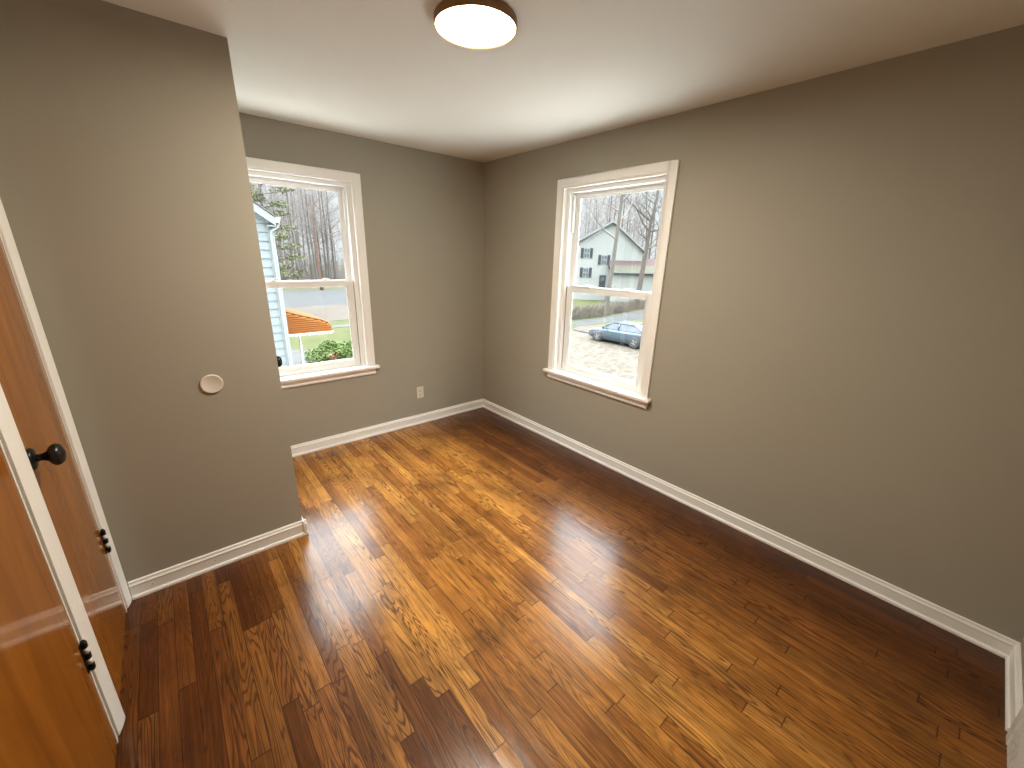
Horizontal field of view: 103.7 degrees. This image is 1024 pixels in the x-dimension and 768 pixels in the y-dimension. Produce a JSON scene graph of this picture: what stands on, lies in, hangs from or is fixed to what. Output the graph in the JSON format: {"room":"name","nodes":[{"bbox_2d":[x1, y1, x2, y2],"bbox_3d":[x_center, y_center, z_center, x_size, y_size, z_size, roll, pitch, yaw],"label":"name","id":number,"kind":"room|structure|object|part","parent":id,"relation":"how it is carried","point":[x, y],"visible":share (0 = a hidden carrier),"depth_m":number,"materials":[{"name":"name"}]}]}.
{"room":"empty bedroom","nodes":[
{"label":"empty bedroom","id":0,"kind":"room"},
{"bbox_2d":[0,232,126,737],"bbox_3d":[-0.913,0.230,0.469,0.120,2.440,2.889,-13,23,-38],"label":"wall","id":1,"kind":"structure","parent":0,"point":[0,232],"depth_m":1.24,"materials":[{"name":"paint"}]},
{"bbox_2d":[0,440,117,767],"bbox_3d":[-1.086,0.340,0.779,0.184,2.035,0.764,-13,23,-38],"label":"door","id":2,"kind":"structure","parent":1,"relation":"in","point":[53,712],"depth_m":1.00,"materials":[{"name":"brown wood"}]},
{"bbox_2d":[0,384,124,735],"bbox_3d":[-1.340,0.193,1.093,0.018,2.095,0.078,-13,23,-38],"label":"door frame","id":3,"kind":"structure","parent":1,"relation":"attached to","point":[10,437],"depth_m":1.18,"materials":[{"name":"white paint"}]},
{"bbox_2d":[0,233,126,700],"bbox_3d":[-1.581,0.153,1.332,0.184,2.035,0.590,-13,23,-38],"label":"door","id":4,"kind":"structure","parent":1,"relation":"in","point":[25,382],"depth_m":1.39,"materials":[{"name":"brown wood"}]},
{"bbox_3d":[-1.389,0.215,1.211,0.064,0.066,0.066,-13,23,-38],"label":"knob","id":5,"kind":"part","parent":4,"relation":"part of","materials":[{"name":"black metal"}]},
{"bbox_2d":[0,198,131,607],"bbox_3d":[-1.775,0.030,1.579,0.017,2.099,0.066,-13,23,-38],"label":"door frame","id":6,"kind":"structure","parent":1,"relation":"attached to","point":[5,229],"depth_m":1.56,"materials":[{"name":"white paint"}]},
{"bbox_2d":[0,0,301,597],"bbox_3d":[-1.653,-0.188,1.735,1.076,2.440,0.100,-13,23,-38],"label":"wall","id":7,"kind":"structure","parent":0,"point":[126,197],"depth_m":1.68,"materials":[{"name":"paint"}]},
{"bbox_2d":[200,374,223,392],"bbox_3d":[-1.433,0.000,1.920,0.092,0.092,0.008,-13,23,-38],"label":"cover plate","id":8,"kind":"object","parent":7,"relation":"attached to","point":[211,383],"visible":1,"depth_m":1.92,"materials":[{"name":"white plastic"}]},
{"bbox_2d":[128,519,307,599],"bbox_3d":[-1.514,0.914,2.150,0.777,0.094,0.020,-13,23,-38],"label":"baseboard","id":9,"kind":"structure","parent":7,"relation":"attached to","point":[159,580],"depth_m":2.10,"materials":[{"name":"white paint"}]},
{"bbox_2d":[302,517,308,534],"bbox_3d":[-1.266,0.832,2.431,0.020,0.094,0.146,-13,23,-38],"label":"baseboard","id":10,"kind":"structure","parent":7,"relation":"attached to","point":[304,523],"depth_m":2.38,"materials":[{"name":"white paint"}]},
{"bbox_2d":[239,112,483,445],"bbox_3d":[-1.504,-0.659,3.239,3.340,2.440,0.140,-13,23,-38],"label":"wall","id":11,"kind":"structure","parent":0,"point":[423,211],"depth_m":3.57,"materials":[{"name":"paint"}]},
{"bbox_2d":[246,157,379,388],"bbox_3d":[-1.607,-0.782,3.069,1.052,1.602,0.192,-13,23,-38],"label":"window","id":12,"kind":"structure","parent":11,"relation":"in","point":[347,185],"depth_m":3.21,"materials":[{"name":"white paint"}]},
{"bbox_3d":[-1.642,-1.116,3.017,0.788,0.741,0.030,-13,23,-38],"label":"sash","id":13,"kind":"part","parent":12,"relation":"part of","materials":[{"name":"white plastic"}]},
{"bbox_3d":[-1.633,-0.444,3.197,0.792,0.725,0.030,-13,23,-38],"label":"sash","id":14,"kind":"part","parent":12,"relation":"part of","materials":[{"name":"white plastic"}]},
{"bbox_3d":[-1.629,-0.126,3.283,0.592,0.010,0.008,-13,23,-38],"label":"lift rail","id":15,"kind":"part","parent":12,"relation":"part of","materials":[{"name":"white plastic"}]},
{"bbox_2d":[291,399,482,456],"bbox_3d":[-1.125,0.396,3.825,2.124,0.094,0.020,-13,23,-38],"label":"baseboard","id":16,"kind":"structure","parent":11,"relation":"attached to","point":[331,441],"depth_m":3.74,"materials":[{"name":"white paint"}]},
{"bbox_2d":[417,386,423,398],"bbox_3d":[-0.896,0.082,3.931,0.072,0.116,0.010,-13,23,-38],"label":"wall outlet","id":17,"kind":"object","parent":11,"relation":"attached to","point":[420,392],"visible":1,"depth_m":3.93,"materials":[{"name":"beige plastic"}]},
{"bbox_2d":[115,407,1007,767],"bbox_3d":[-0.251,1.062,2.192,3.340,0.150,4.115,-13,23,-38],"label":"floor","id":18,"kind":"structure","parent":0,"point":[474,588],"depth_m":1.75,"materials":[{"name":"brown wood"}]},
{"bbox_2d":[102,0,1023,162],"bbox_3d":[-0.188,-1.407,1.413,3.340,0.150,4.115,-13,23,-38],"label":"ceiling","id":19,"kind":"structure","parent":0,"point":[378,70],"depth_m":1.74,"materials":[{"name":"paint"}]},
{"bbox_2d":[434,0,516,48],"bbox_3d":[-0.134,-1.336,1.493,0.307,0.032,0.307,-13,23,-38],"label":"ceiling light","id":20,"kind":"object","parent":19,"relation":"in","point":[473,24],"visible":1,"depth_m":1.46,"materials":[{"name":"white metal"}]},
{"bbox_2d":[483,24,1023,642],"bbox_3d":[1.046,-0.439,2.748,0.140,2.440,3.975,-13,23,-38],"label":"wall","id":21,"kind":"structure","parent":0,"point":[838,367],"depth_m":1.99,"materials":[{"name":"paint"}]},
{"bbox_2d":[543,160,679,408],"bbox_3d":[0.704,-0.716,3.046,0.192,1.602,1.053,-13,23,-38],"label":"window","id":22,"kind":"structure","parent":21,"relation":"in","point":[571,191],"depth_m":3.04,"materials":[{"name":"white paint"}]},
{"bbox_3d":[0.693,-0.058,3.259,0.008,0.010,0.593,-13,23,-38],"label":"lift rail","id":23,"kind":"part","parent":22,"relation":"part of","materials":[{"name":"white plastic"}]},
{"bbox_3d":[0.716,-0.376,3.171,0.030,0.725,0.793,-13,23,-38],"label":"sash","id":24,"kind":"part","parent":22,"relation":"part of","materials":[{"name":"white plastic"}]},
{"bbox_3d":[0.763,-1.044,2.987,0.030,0.741,0.789,-13,23,-38],"label":"sash","id":25,"kind":"part","parent":22,"relation":"part of","materials":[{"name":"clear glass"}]},
{"bbox_2d":[483,399,1019,658],"bbox_3d":[0.911,0.676,3.102,0.020,0.094,3.835,-13,23,-38],"label":"baseboard","id":26,"kind":"structure","parent":21,"relation":"attached to","point":[1001,645],"depth_m":2.27,"materials":[{"name":"white paint"}]},
{"bbox_2d":[1021,638,1023,703],"bbox_3d":[1.066,0.314,0.366,3.340,2.440,0.140,-13,23,-38],"label":"wall","id":27,"kind":"structure","parent":0,"point":[1022,641],"depth_m":1.61,"materials":[{"name":"paint"}]},
{"bbox_2d":[1005,643,1022,731],"bbox_3d":[1.980,1.181,1.588,0.452,0.094,0.020,-13,23,-38],"label":"baseboard","id":28,"kind":"structure","parent":27,"relation":"attached to","point":[1013,665],"depth_m":1.57,"materials":[{"name":"white paint"}]},
{"bbox_2d":[1006,704,1023,745],"bbox_3d":[1.460,0.348,0.839,0.977,2.110,0.017,-13,23,-38],"label":"door frame","id":29,"kind":"structure","parent":27,"relation":"attached to","point":[1020,716],"depth_m":1.41,"materials":[{"name":"white paint"}]},
{"bbox_2d":[1007,719,1023,767],"bbox_3d":[1.468,0.388,0.838,0.818,2.027,0.046,-13,23,-38],"label":"door","id":30,"kind":"structure","parent":27,"relation":"in","point":[1015,748],"depth_m":1.34,"materials":[{"name":"white paint"}]},
{"bbox_3d":[-1.632,-0.407,2.431,0.100,2.440,0.986,-13,23,-38],"label":"wall","id":31,"kind":"structure","parent":0,"visible":0},
{"bbox_2d":[277,356,281,366],"bbox_3d":[-1.547,-0.212,2.487,0.110,2.013,0.652,-13,23,-38],"label":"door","id":32,"kind":"structure","parent":31,"relation":"in","point":[279,360],"depth_m":2.31,"materials":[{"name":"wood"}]},
{"label":"outside","id":33,"kind":"structure","parent":0,"visible":0},
{"bbox_2d":[571,310,643,325],"bbox_3d":[18.982,-8.203,44.696,37.766,0.050,5.997,-12,22,-37],"label":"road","id":34,"kind":"structure","parent":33,"point":[637,314],"depth_m":36.54,"materials":[{"name":"grey asphalt"}]},
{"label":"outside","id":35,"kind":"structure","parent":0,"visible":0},
{"bbox_2d":[288,264,643,361],"bbox_3d":[-10.785,-23.319,90.962,220.000,0.500,230.000,-13,23,-38],"label":"ground","id":36,"kind":"structure","parent":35,"point":[339,334],"depth_m":26.45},
{"bbox_2d":[252,200,292,367],"bbox_3d":[-11.388,-2.775,10.030,8.670,9.002,8.430,-13,23,-38],"label":"neighbor house","id":37,"kind":"structure","parent":36,"relation":"on","point":[266,221],"depth_m":9.60,"materials":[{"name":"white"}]},
{"bbox_2d":[250,184,309,278],"bbox_3d":[-20.230,-12.268,33.198,5.547,12.934,6.393,-13,23,-38],"label":"pine tree","id":38,"kind":"object","parent":36,"relation":"on","point":[256,195],"visible":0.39,"depth_m":33.45,"materials":[{"name":"green plant"}]},
{"bbox_2d":[285,308,332,363],"bbox_3d":[-6.344,-0.575,12.333,1.401,3.669,1.568,-13,23,-38],"label":"metal awning","id":39,"kind":"object","parent":36,"relation":"on","point":[298,322],"visible":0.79,"depth_m":11.43,"materials":[{"name":"orange metal"}]},
{"bbox_3d":[-6.622,-0.571,12.778,0.067,3.380,0.067,-13,23,-38],"label":"post","id":40,"kind":"part","parent":39,"relation":"part of","materials":[{"name":"white plastic"}]},
{"bbox_3d":[-6.308,-1.974,11.892,1.400,0.734,1.531,-13,23,-38],"label":"panel","id":41,"kind":"part","parent":39,"relation":"part of","materials":[{"name":"orange metal"}]},
{"bbox_3d":[-5.822,-1.780,11.331,1.365,0.696,0.034,-13,23,-38],"label":"panel","id":42,"kind":"part","parent":39,"relation":"part of","materials":[{"name":"orange metal"}]},
{"bbox_2d":[298,193,323,289],"bbox_3d":[-27.040,-19.476,55.560,3.603,12.883,2.712,-13,23,-38],"label":"bare tree","id":43,"kind":"object","parent":36,"relation":"on","point":[313,206],"visible":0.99,"depth_m":55.66,"materials":[{"name":"grey plant"}]},
{"bbox_2d":[304,340,352,362],"bbox_3d":[-8.055,-1.601,19.881,4.069,1.241,2.060,-13,23,-38],"label":"bush","id":44,"kind":"object","parent":36,"relation":"on","point":[343,350],"visible":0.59,"depth_m":19.16,"materials":[{"name":"green plant"}]},
{"bbox_2d":[580,199,593,236],"bbox_3d":[10.947,-23.516,63.597,8.350,17.626,6.691,13,21,33],"label":"bare tree","id":45,"kind":"object","parent":36,"relation":"on","point":[583,199],"visible":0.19,"depth_m":63.69,"materials":[{"name":"grey plant"}]},
{"bbox_2d":[579,197,597,235],"bbox_3d":[13.534,-28.947,78.123,8.299,19.327,7.549,5,18,11],"label":"bare tree","id":46,"kind":"object","parent":36,"relation":"on","point":[584,222],"visible":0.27,"depth_m":76.84,"materials":[{"name":"grey plant"}]},
{"bbox_2d":[575,325,604,331],"bbox_3d":[8.515,-4.514,32.169,8.376,0.050,3.834,-11,21,-33],"label":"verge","id":47,"kind":"structure","parent":36,"relation":"on","point":[582,328],"depth_m":31.63,"materials":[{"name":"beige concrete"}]},
{"bbox_2d":[579,199,606,237],"bbox_3d":[12.686,-24.378,65.974,6.681,17.885,7.388,-14,23,-39],"label":"bare tree","id":48,"kind":"object","parent":36,"relation":"on","point":[589,199],"visible":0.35,"depth_m":64.79,"materials":[{"name":"grey plant"}]},
{"bbox_2d":[579,196,607,235],"bbox_3d":[13.080,-26.498,69.966,8.080,19.561,7.307,-2,18,-10],"label":"bare tree","id":49,"kind":"object","parent":36,"relation":"on","point":[606,196],"visible":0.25,"depth_m":69.22,"materials":[{"name":"grey plant"}]},
{"bbox_2d":[583,210,603,231],"bbox_3d":[12.747,-19.906,60.656,4.950,12.558,6.503,-9,20,-30],"label":"bare tree","id":50,"kind":"object","parent":36,"relation":"on","point":[586,210],"visible":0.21,"depth_m":59.60,"materials":[{"name":"grey plant"}]},
{"bbox_2d":[582,195,624,232],"bbox_3d":[12.803,-23.878,61.278,10.119,19.806,7.903,-10,21,-33],"label":"bare tree","id":51,"kind":"object","parent":36,"relation":"on","point":[613,195],"visible":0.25,"depth_m":60.97,"materials":[{"name":"grey plant"}]},
{"bbox_2d":[571,298,644,319],"bbox_3d":[11.598,-8.559,43.368,4.179,1.412,23.491,16,22,38],"label":"brush","id":52,"kind":"object","parent":36,"relation":"on","point":[593,311],"visible":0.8,"depth_m":38.93,"materials":[{"name":"beige plant"}]},
{"bbox_2d":[580,193,637,306],"bbox_3d":[10.786,-19.043,39.143,11.352,23.858,8.976,7,18,17],"label":"bare tree","id":53,"kind":"object","parent":36,"relation":"on","point":[610,278],"visible":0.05,"depth_m":40.64,"materials":[{"name":"beige plant"}]},
{"bbox_2d":[592,196,625,224],"bbox_3d":[17.665,-27.338,71.770,8.714,20.294,7.927,-1,18,-7],"label":"bare tree","id":54,"kind":"object","parent":36,"relation":"on","point":[608,196],"visible":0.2,"depth_m":70.98,"materials":[{"name":"grey plant"}]},
{"bbox_2d":[588,195,632,231],"bbox_3d":[15.707,-25.696,65.713,8.895,20.717,8.092,-3,18,-15],"label":"bare tree","id":55,"kind":"object","parent":36,"relation":"on","point":[616,195],"visible":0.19,"depth_m":64.75,"materials":[{"name":"grey plant"}]},
{"bbox_2d":[573,220,654,302],"bbox_3d":[14.313,-16.585,54.572,12.100,9.790,12.000,3,18,4],"label":"house","id":56,"kind":"structure","parent":36,"relation":"on","point":[594,259],"depth_m":51.00,"materials":[{"name":"grey"}]},
{"bbox_3d":[9.558,-16.725,51.355,0.615,0.989,0.025,3,18,4],"label":"pane","id":57,"kind":"part","parent":56,"relation":"part of","materials":[{"name":"clear glass"}]},
{"bbox_3d":[11.714,-13.147,52.343,0.800,1.950,0.070,3,18,4],"label":"door","id":58,"kind":"part","parent":56,"relation":"part of","materials":[{"name":"grey"}]},
{"bbox_3d":[11.783,-15.880,51.452,0.615,0.989,0.025,3,18,4],"label":"pane","id":59,"kind":"part","parent":56,"relation":"part of","materials":[{"name":"clear glass"}]},
{"bbox_2d":[595,195,652,231],"bbox_3d":[15.354,-25.146,59.985,8.642,23.136,9.557,-14,23,-40],"label":"bare tree","id":60,"kind":"object","parent":36,"relation":"on","point":[610,213],"visible":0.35,"depth_m":59.55,"materials":[{"name":"grey plant"}]},
{"bbox_2d":[604,194,648,234],"bbox_3d":[15.410,-23.668,59.271,8.893,20.712,8.090,0,18,-5],"label":"bare tree","id":61,"kind":"object","parent":36,"relation":"on","point":[615,206],"visible":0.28,"depth_m":58.63,"materials":[{"name":"grey plant"}]},
{"bbox_2d":[612,193,656,240],"bbox_3d":[19.678,-26.731,66.389,8.409,22.512,9.299,10,20,26],"label":"bare tree","id":62,"kind":"object","parent":36,"relation":"on","point":[632,193],"visible":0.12,"depth_m":66.86,"materials":[{"name":"grey plant"}]},
{"bbox_2d":[609,190,662,302],"bbox_3d":[13.938,-16.445,43.454,9.641,16.438,6.568,2,18,2],"label":"bare tree","id":63,"kind":"object","parent":36,"relation":"on","point":[644,259],"visible":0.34,"depth_m":43.93,"materials":[{"name":"beige plant"}]},
{"bbox_2d":[625,195,647,258],"bbox_3d":[20.852,-25.499,71.279,8.179,17.266,6.555,-4,18,-18],"label":"bare tree","id":64,"kind":"object","parent":36,"relation":"on","point":[642,195],"visible":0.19,"depth_m":70.95,"materials":[{"name":"grey plant"}]},
{"bbox_2d":[623,192,653,257],"bbox_3d":[17.402,-21.345,59.685,8.370,16.164,6.372,-13,22,-38],"label":"bare tree","id":65,"kind":"object","parent":36,"relation":"on","point":[629,229],"visible":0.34,"depth_m":59.35,"materials":[{"name":"grey plant"}]},
{"bbox_2d":[623,190,662,258],"bbox_3d":[21.231,-25.323,61.283,8.584,22.980,9.492,17,23,40],"label":"bare tree","id":66,"kind":"object","parent":36,"relation":"on","point":[645,213],"visible":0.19,"depth_m":60.97,"materials":[{"name":"grey plant"}]},
{"bbox_2d":[634,211,652,254],"bbox_3d":[20.921,-21.023,64.163,6.723,12.983,5.118,2,18,3],"label":"bare tree","id":67,"kind":"object","parent":36,"relation":"on","point":[643,211],"visible":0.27,"depth_m":62.78,"materials":[{"name":"grey plant"}]},
{"bbox_2d":[628,191,660,257],"bbox_3d":[21.294,-25.070,62.849,8.606,21.569,11.019,9,19,22],"label":"bare tree","id":68,"kind":"object","parent":36,"relation":"on","point":[646,191],"visible":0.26,"depth_m":63.12,"materials":[{"name":"grey plant"}]},
{"bbox_2d":[626,191,663,233],"bbox_3d":[23.803,-26.932,64.672,9.020,24.147,9.974,0,18,-6],"label":"bare tree","id":69,"kind":"object","parent":36,"relation":"on","point":[659,191],"visible":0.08,"depth_m":63.64,"materials":[{"name":"grey plant"}]},
{"bbox_2d":[644,206,660,258],"bbox_3d":[24.660,-22.431,66.762,5.423,14.285,6.767,-15,24,-42],"label":"bare tree","id":70,"kind":"object","parent":36,"relation":"on","point":[656,206],"visible":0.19,"depth_m":66.84,"materials":[{"name":"grey plant"}]},
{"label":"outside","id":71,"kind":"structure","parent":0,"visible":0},
{"bbox_2d":[282,264,345,290],"bbox_3d":[-45.464,-34.341,122.282,210.000,0.050,130.500,-13,23,-38],"label":"lawn","id":72,"kind":"structure","parent":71,"point":[343,287],"depth_m":60.22,"materials":[{"name":"plant"}]},
{"bbox_2d":[250,182,277,232],"bbox_3d":[-36.428,-23.628,58.910,9.359,18.320,7.310,16,23,38],"label":"bare tree","id":73,"kind":"object","parent":72,"relation":"on","point":[250,182],"visible":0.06,"depth_m":57.43,"materials":[{"name":"grey plant"}]},
{"bbox_2d":[250,185,295,279],"bbox_3d":[-35.496,-22.430,60.905,5.867,14.884,7.708,-7,20,-26],"label":"bare tree","id":74,"kind":"object","parent":72,"relation":"on","point":[255,185],"visible":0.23,"depth_m":61.65,"materials":[{"name":"grey plant"}]},
{"bbox_2d":[257,183,297,279],"bbox_3d":[-39.772,-26.947,67.149,7.976,19.518,8.215,-10,21,-33],"label":"bare tree","id":75,"kind":"object","parent":72,"relation":"on","point":[257,183],"visible":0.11,"depth_m":66.18,"materials":[{"name":"grey plant"}]},
{"bbox_2d":[261,185,293,262],"bbox_3d":[-36.130,-22.286,58.989,5.968,15.721,7.447,9,19,24],"label":"bare tree","id":76,"kind":"object","parent":72,"relation":"on","point":[268,185],"visible":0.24,"depth_m":59.63,"materials":[{"name":"grey plant"}]},
{"bbox_2d":[259,186,299,279],"bbox_3d":[-37.833,-24.413,64.153,7.861,16.595,6.300,11,20,26],"label":"bare tree","id":77,"kind":"object","parent":72,"relation":"on","point":[269,186],"visible":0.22,"depth_m":64.21,"materials":[{"name":"grey plant"}]},
{"bbox_2d":[268,193,307,279],"bbox_3d":[-33.393,-21.133,59.305,6.969,13.457,5.305,-12,22,-37],"label":"bare tree","id":78,"kind":"object","parent":72,"relation":"on","point":[273,193],"visible":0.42,"depth_m":59.16,"materials":[{"name":"grey plant"}]},
{"bbox_2d":[273,186,302,268],"bbox_3d":[-43.291,-30.591,77.489,8.778,20.061,8.339,-7,20,-26],"label":"bare tree","id":79,"kind":"object","parent":72,"relation":"on","point":[278,186],"visible":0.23,"depth_m":77.06,"materials":[{"name":"grey plant"}]},
{"bbox_2d":[270,189,307,279],"bbox_3d":[-34.608,-22.891,61.655,5.823,15.338,7.266,-2,18,-10],"label":"bare tree","id":80,"kind":"object","parent":72,"relation":"on","point":[283,189],"visible":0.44,"depth_m":62.21,"materials":[{"name":"grey plant"}]},
{"bbox_2d":[272,185,312,269],"bbox_3d":[-39.134,-27.834,71.738,9.892,18.512,7.019,7,18,18],"label":"bare tree","id":81,"kind":"object","parent":72,"relation":"on","point":[274,185],"visible":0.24,"depth_m":71.68,"materials":[{"name":"grey plant"}]},
{"bbox_2d":[263,185,322,279],"bbox_3d":[-32.992,-27.622,60.751,9.355,25.043,10.344,-15,24,-41],"label":"bare tree","id":82,"kind":"object","parent":72,"relation":"on","point":[286,195],"visible":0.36,"depth_m":61.30,"materials":[{"name":"grey plant"}]},
{"bbox_2d":[275,188,310,277],"bbox_3d":[-42.974,-32.443,78.152,9.659,23.237,10.168,7,18,18],"label":"bare tree","id":83,"kind":"object","parent":72,"relation":"on","point":[294,188],"visible":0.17,"depth_m":78.67,"materials":[{"name":"grey plant"}]},
{"bbox_2d":[270,185,317,273],"bbox_3d":[-44.481,-33.978,81.291,10.064,24.211,10.594,1,18,-2],"label":"bare tree","id":84,"kind":"object","parent":72,"relation":"on","point":[275,185],"visible":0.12,"depth_m":81.58,"materials":[{"name":"grey plant"}]},
{"bbox_2d":[274,186,313,251],"bbox_3d":[-45.643,-35.305,84.558,10.817,24.722,10.277,-7,19,-24],"label":"bare tree","id":85,"kind":"object","parent":72,"relation":"on","point":[274,186],"visible":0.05,"depth_m":84.62,"materials":[{"name":"grey plant"}]},
{"bbox_2d":[289,203,316,268],"bbox_3d":[-40.437,-28.000,77.888,5.696,15.022,8.027,-6,19,-22],"label":"bare tree","id":86,"kind":"object","parent":72,"relation":"on","point":[295,203],"visible":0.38,"depth_m":77.26,"materials":[{"name":"grey plant"}]},
{"bbox_2d":[279,187,328,279],"bbox_3d":[-38.545,-31.544,73.488,10.044,24.579,10.345,-12,22,-36],"label":"bare tree","id":87,"kind":"object","parent":72,"relation":"on","point":[288,187],"visible":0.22,"depth_m":72.98,"materials":[{"name":"grey plant"}]},
{"bbox_2d":[289,188,323,268],"bbox_3d":[-45.057,-35.968,86.629,10.296,24.769,10.838,-1,18,-7],"label":"bare tree","id":88,"kind":"object","parent":72,"relation":"on","point":[302,188],"visible":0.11,"depth_m":86.67,"materials":[{"name":"grey plant"}]},
{"bbox_2d":[280,188,336,279],"bbox_3d":[-32.707,-25.857,62.759,7.976,20.420,8.768,6,18,13],"label":"bare tree","id":89,"kind":"object","parent":72,"relation":"on","point":[308,222],"visible":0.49,"depth_m":63.58,"materials":[{"name":"grey plant"}]},
{"bbox_2d":[298,190,322,258],"bbox_3d":[-43.548,-34.637,84.855,9.840,23.378,9.553,-10,21,-32],"label":"bare tree","id":90,"kind":"object","parent":72,"relation":"on","point":[301,190],"visible":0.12,"depth_m":84.25,"materials":[{"name":"grey plant"}]},
{"bbox_2d":[299,190,322,256],"bbox_3d":[-45.616,-33.879,89.391,10.223,19.081,8.591,2,18,2],"label":"bare tree","id":91,"kind":"object","parent":72,"relation":"on","point":[299,190],"visible":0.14,"depth_m":88.60,"materials":[{"name":"grey plant"}]},
{"bbox_2d":[278,250,344,279],"bbox_3d":[-40.797,-23.937,80.548,29.390,5.528,35.270,-13,23,-38],"label":"undergrowth","id":92,"kind":"object","parent":72,"relation":"on","point":[339,273],"visible":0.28,"depth_m":73.06,"materials":[{"name":"brown plant"}]},
{"bbox_2d":[297,197,332,279],"bbox_3d":[-31.970,-23.018,65.462,5.488,13.417,6.918,16,22,38],"label":"bare tree","id":93,"kind":"object","parent":72,"relation":"on","point":[302,197],"visible":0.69,"depth_m":65.14,"materials":[{"name":"grey plant"}]},
{"bbox_2d":[295,189,337,244],"bbox_3d":[-37.828,-31.773,77.615,9.213,22.547,9.490,4,18,8],"label":"bare tree","id":94,"kind":"object","parent":72,"relation":"on","point":[307,189],"visible":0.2,"depth_m":76.39,"materials":[{"name":"grey plant"}]},
{"bbox_2d":[296,189,340,277],"bbox_3d":[-31.643,-27.320,66.358,7.890,21.121,8.724,16,23,39],"label":"bare tree","id":95,"kind":"object","parent":72,"relation":"on","point":[321,224],"visible":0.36,"depth_m":67.21,"materials":[{"name":"grey plant"}]},
{"bbox_2d":[298,191,338,277],"bbox_3d":[-32.295,-28.272,67.388,9.209,22.295,8.328,12,20,29],"label":"bare tree","id":96,"kind":"object","parent":72,"relation":"on","point":[317,235],"visible":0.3,"depth_m":67.75,"materials":[{"name":"grey plant"}]},
{"bbox_2d":[298,190,340,279],"bbox_3d":[-29.606,-27.457,65.345,8.626,22.083,9.482,14,22,35],"label":"bare tree","id":97,"kind":"object","parent":72,"relation":"on","point":[321,199],"visible":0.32,"depth_m":65.53,"materials":[{"name":"grey plant"}]},
{"bbox_2d":[306,191,338,272],"bbox_3d":[-40.027,-34.004,85.832,11.662,21.765,9.799,-12,22,-37],"label":"bare tree","id":98,"kind":"object","parent":72,"relation":"on","point":[306,191],"visible":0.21,"depth_m":85.29,"materials":[{"name":"grey plant"}]},
{"bbox_2d":[308,191,340,278],"bbox_3d":[-30.480,-28.857,68.080,8.626,23.091,9.538,-3,18,-14],"label":"bare tree","id":99,"kind":"object","parent":72,"relation":"on","point":[330,236],"visible":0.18,"depth_m":69.03,"materials":[{"name":"grey plant"}]},
{"bbox_2d":[312,196,341,268],"bbox_3d":[-36.215,-29.168,78.644,6.456,17.026,9.098,-7,19,-24],"label":"bare tree","id":100,"kind":"object","parent":72,"relation":"on","point":[320,196],"visible":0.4,"depth_m":77.77,"materials":[{"name":"grey plant"}]},
{"bbox_2d":[318,193,341,263],"bbox_3d":[-41.519,-36.340,92.352,11.909,22.227,10.007,13,21,32],"label":"bare tree","id":101,"kind":"object","parent":72,"relation":"on","point":[320,193],"visible":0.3,"depth_m":92.53,"materials":[{"name":"grey plant"}]},
{"bbox_2d":[319,213,342,270],"bbox_3d":[-32.367,-24.790,72.506,6.457,12.524,5.123,-14,23,-40],"label":"bare tree","id":102,"kind":"object","parent":72,"relation":"on","point":[322,213],"visible":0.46,"depth_m":72.15,"materials":[{"name":"grey plant"}]},
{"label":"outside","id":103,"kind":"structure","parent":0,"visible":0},
{"bbox_2d":[568,330,639,381],"bbox_3d":[14.063,2.935,9.016,14.600,0.050,46.600,-13,23,-38],"label":"gravel","id":104,"kind":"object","parent":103,"point":[617,359],"visible":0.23,"depth_m":22.47,"materials":[{"name":"beige gravel"}]},
{"bbox_2d":[589,320,642,348],"bbox_3d":[7.184,-3.318,25.821,2.120,1.493,4.660,-13,23,-38],"label":"parked car","id":105,"kind":"object","parent":104,"relation":"on","point":[628,332],"visible":0.74,"depth_m":25.09,"materials":[{"name":"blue metal"}]},
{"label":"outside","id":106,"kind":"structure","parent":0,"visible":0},
{"bbox_2d":[291,350,311,365],"bbox_3d":[-10.132,-0.911,19.203,2.131,0.050,6.815,-4,18,-17],"label":"path","id":107,"kind":"structure","parent":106,"point":[296,355],"depth_m":20.43,"materials":[{"name":"concrete"}]},
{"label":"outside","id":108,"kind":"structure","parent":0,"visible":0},
{"bbox_2d":[283,289,347,306],"bbox_3d":[-31.768,-8.218,40.624,80.000,0.050,23.000,-13,23,-38],"label":"road","id":109,"kind":"structure","parent":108,"point":[298,298],"depth_m":47.27,"materials":[{"name":"grey asphalt"}]},
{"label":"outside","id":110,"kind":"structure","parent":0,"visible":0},
{"bbox_2d":[285,304,348,320],"bbox_3d":[-27.585,-3.963,27.470,49.039,0.050,11.389,-12,22,-36],"label":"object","id":111,"kind":"object","parent":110,"point":[325,312],"visible":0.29,"depth_m":36.73,"materials":[{"name":"concrete"}]},
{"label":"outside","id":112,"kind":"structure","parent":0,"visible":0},
{"bbox_2d":[332,324,349,327],"bbox_3d":[-20.633,-2.385,23.016,33.000,0.050,0.900,-13,23,-38],"label":"sidewalk","id":113,"kind":"structure","parent":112,"point":[345,325],"depth_m":29.57,"materials":[{"name":"concrete"}]}
]}

